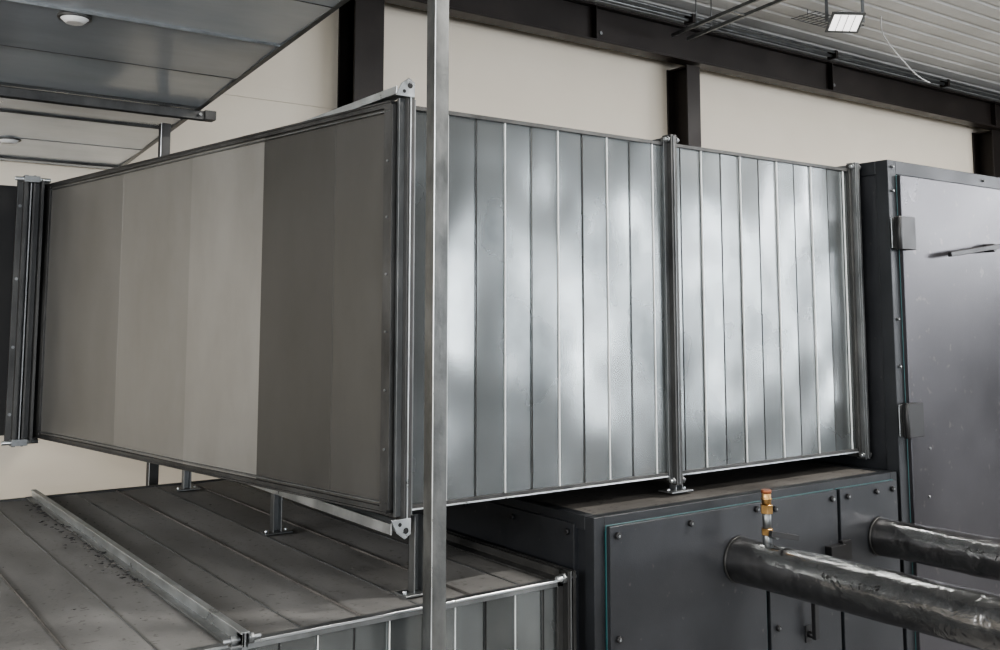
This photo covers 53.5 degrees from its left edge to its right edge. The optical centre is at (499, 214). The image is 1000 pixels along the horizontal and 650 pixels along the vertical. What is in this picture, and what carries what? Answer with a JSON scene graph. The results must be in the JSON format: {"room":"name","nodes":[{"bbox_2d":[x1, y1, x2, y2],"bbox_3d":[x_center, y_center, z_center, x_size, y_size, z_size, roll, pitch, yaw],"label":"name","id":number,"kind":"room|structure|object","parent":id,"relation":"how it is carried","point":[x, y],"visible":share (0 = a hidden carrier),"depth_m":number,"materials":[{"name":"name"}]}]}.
{"room":"plant room","nodes":[
{"label":"plant room","id":0,"kind":"room"},
{"bbox_2d":[337,0,383,107],"bbox_3d":[-1.056,0.756,7.383,0.330,4.840,0.315,4,-7,-36],"label":"steel column","id":1,"kind":"structure","parent":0,"point":[361,22],"depth_m":7.54,"materials":[{"name":"black metal"}]},
{"bbox_2d":[0,2,988,499],"bbox_3d":[0.443,0.521,8.783,21.000,5.600,0.141,4,-7,-36],"label":"wall","id":2,"kind":"structure","parent":0,"point":[495,71],"depth_m":8.71,"materials":[{"name":"beige paint"}]},
{"bbox_2d":[667,64,700,146],"bbox_3d":[1.803,0.971,9.434,0.260,4.840,0.315,4,-7,-36],"label":"steel column","id":3,"kind":"structure","parent":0,"point":[683,83],"depth_m":9.63,"materials":[{"name":"black metal"}]},
{"bbox_2d":[384,0,999,130],"bbox_3d":[0.598,-1.733,8.817,21.017,0.390,0.350,4,-7,-36],"label":"steel beam","id":4,"kind":"structure","parent":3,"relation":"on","point":[584,22],"depth_m":9.77,"materials":[{"name":"black metal"}]},
{"bbox_2d":[601,0,999,99],"bbox_3d":[0.732,-1.938,8.638,21.000,0.080,0.110,4,-7,-36],"label":"conduit","id":5,"kind":"object","parent":4,"relation":"attached to","point":[688,19],"visible":1,"depth_m":10.32,"materials":[{"name":"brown metal"}]},
{"bbox_2d":[585,0,999,101],"bbox_3d":[4.227,-3.101,3.887,21.000,1.147,13.000,4,-7,-36],"label":"ceiling","id":6,"kind":"structure","parent":0,"point":[958,41],"depth_m":10.35,"materials":[{"name":"white metal"}]},
{"bbox_2d":[671,0,785,40],"bbox_3d":[3.364,-2.268,6.893,0.222,0.782,5.802,4,-7,-36],"label":"cable tray","id":7,"kind":"object","parent":6,"relation":"hanging from","point":[733,9],"visible":1,"depth_m":8.76,"materials":[{"name":"black metal"}]},
{"bbox_2d":[791,9,863,27],"bbox_3d":[3.253,-1.943,9.833,0.780,0.070,0.288,4,-7,-36],"label":"tray","id":8,"kind":"object","parent":6,"relation":"attached to","point":[816,15],"visible":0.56,"depth_m":9.71,"materials":[{"name":"grey metal"}]},
{"bbox_2d":[825,0,865,32],"bbox_3d":[3.236,-1.898,9.302,0.380,0.334,0.200,1,-6,-5],"label":"floodlight","id":9,"kind":"object","parent":6,"relation":"hanging from","point":[839,21],"visible":1,"depth_m":9.28,"materials":[{"name":"white metal"}]},
{"bbox_2d":[880,16,930,82],"bbox_3d":[4.067,-1.672,9.913,0.634,0.650,0.119,2,-6,-18],"label":"hanging cable","id":10,"kind":"object","parent":6,"relation":"hanging from","point":[881,16],"visible":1,"depth_m":9.84,"materials":[{"name":"white plastic"}]},
{"bbox_2d":[972,130,999,177],"bbox_3d":[6.418,1.319,12.744,0.380,4.840,0.315,4,-7,-36],"label":"steel column","id":11,"kind":"structure","parent":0,"point":[985,144],"depth_m":12.99,"materials":[{"name":"black metal"}]},
{"bbox_3d":[4.227,2.807,3.266,21.400,0.100,13.200,4,-7,-36],"label":"floor","id":12,"kind":"structure","parent":0,"visible":0},
{"bbox_2d":[0,0,448,649],"bbox_3d":[-2.715,0.822,2.780,4.730,3.746,3.120,4,-7,-36],"label":"support frame","id":13,"kind":"object","parent":12,"relation":"on","point":[437,110],"visible":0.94,"depth_m":2.84,"materials":[{"name":"metal"}]},
{"bbox_2d":[0,0,348,168],"bbox_3d":[-3.145,-1.300,3.280,4.956,1.310,4.750,4,-7,-36],"label":"suspended ceiling","id":14,"kind":"structure","parent":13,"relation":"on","point":[186,54],"depth_m":4.50,"materials":[{"name":"metal"}]},
{"bbox_2d":[0,479,576,649],"bbox_3d":[-2.015,1.922,3.041,3.705,1.612,2.610,4,-7,-36],"label":"ventilation duct","id":15,"kind":"object","parent":12,"relation":"on","point":[298,589],"visible":0.91,"depth_m":3.13,"materials":[{"name":"metal"}]},
{"bbox_2d":[25,502,369,632],"bbox_3d":[-1.347,1.195,3.550,1.690,0.002,2.300,4,-7,-36],"label":"debris","id":16,"kind":"object","parent":15,"relation":"on","point":[38,507],"visible":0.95,"depth_m":3.54,"materials":[{"name":"grey"}]},
{"bbox_2d":[0,78,871,538],"bbox_3d":[-0.757,0.473,4.954,3.034,1.364,3.843,4,-7,-36],"label":"ventilation duct","id":17,"kind":"object","parent":15,"relation":"on","point":[248,309],"visible":0.98,"depth_m":3.55,"materials":[{"name":"metal"}]},
{"bbox_2d":[173,86,776,598],"bbox_3d":[-0.162,0.531,4.485,2.090,1.522,2.385,4,-7,-36],"label":"support bracket","id":18,"kind":"object","parent":15,"relation":"on","point":[375,521],"visible":0.48,"depth_m":3.08,"materials":[{"name":"grey metal"}]},
{"bbox_2d":[412,459,903,649],"bbox_3d":[0.357,1.984,4.380,1.683,1.770,2.215,4,-7,-36],"label":"equipment housing","id":19,"kind":"object","parent":12,"relation":"on","point":[647,562],"visible":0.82,"depth_m":3.47,"materials":[{"name":"black metal"}]},
{"bbox_2d":[723,535,999,649],"bbox_3d":[3.301,0.858,0.103,0.162,0.162,8.409,4,-7,-36],"label":"insulated pipe","id":20,"kind":"object","parent":19,"relation":"attached to","point":[967,616],"visible":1,"depth_m":3.00,"materials":[{"name":"metal"}]},
{"bbox_2d":[761,489,798,544],"bbox_3d":[0.948,1.038,3.404,0.139,0.184,0.084,4,-7,-36],"label":"valve","id":21,"kind":"object","parent":20,"relation":"on","point":[768,534],"visible":1,"depth_m":3.39,"materials":[{"name":"gold metal"}]},
{"bbox_2d":[868,517,999,580],"bbox_3d":[3.983,0.933,0.589,0.152,0.152,8.409,4,-7,-36],"label":"insulated pipe","id":22,"kind":"object","parent":19,"relation":"attached to","point":[975,555],"visible":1,"depth_m":3.73,"materials":[{"name":"metal"}]},
{"bbox_2d":[808,160,999,649],"bbox_3d":[2.008,1.473,5.812,2.600,3.085,2.524,4,-7,-36],"label":"metal cabinet","id":23,"kind":"object","parent":12,"relation":"on","point":[931,235],"visible":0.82,"depth_m":4.33,"materials":[{"name":"black metal"}]}
]}

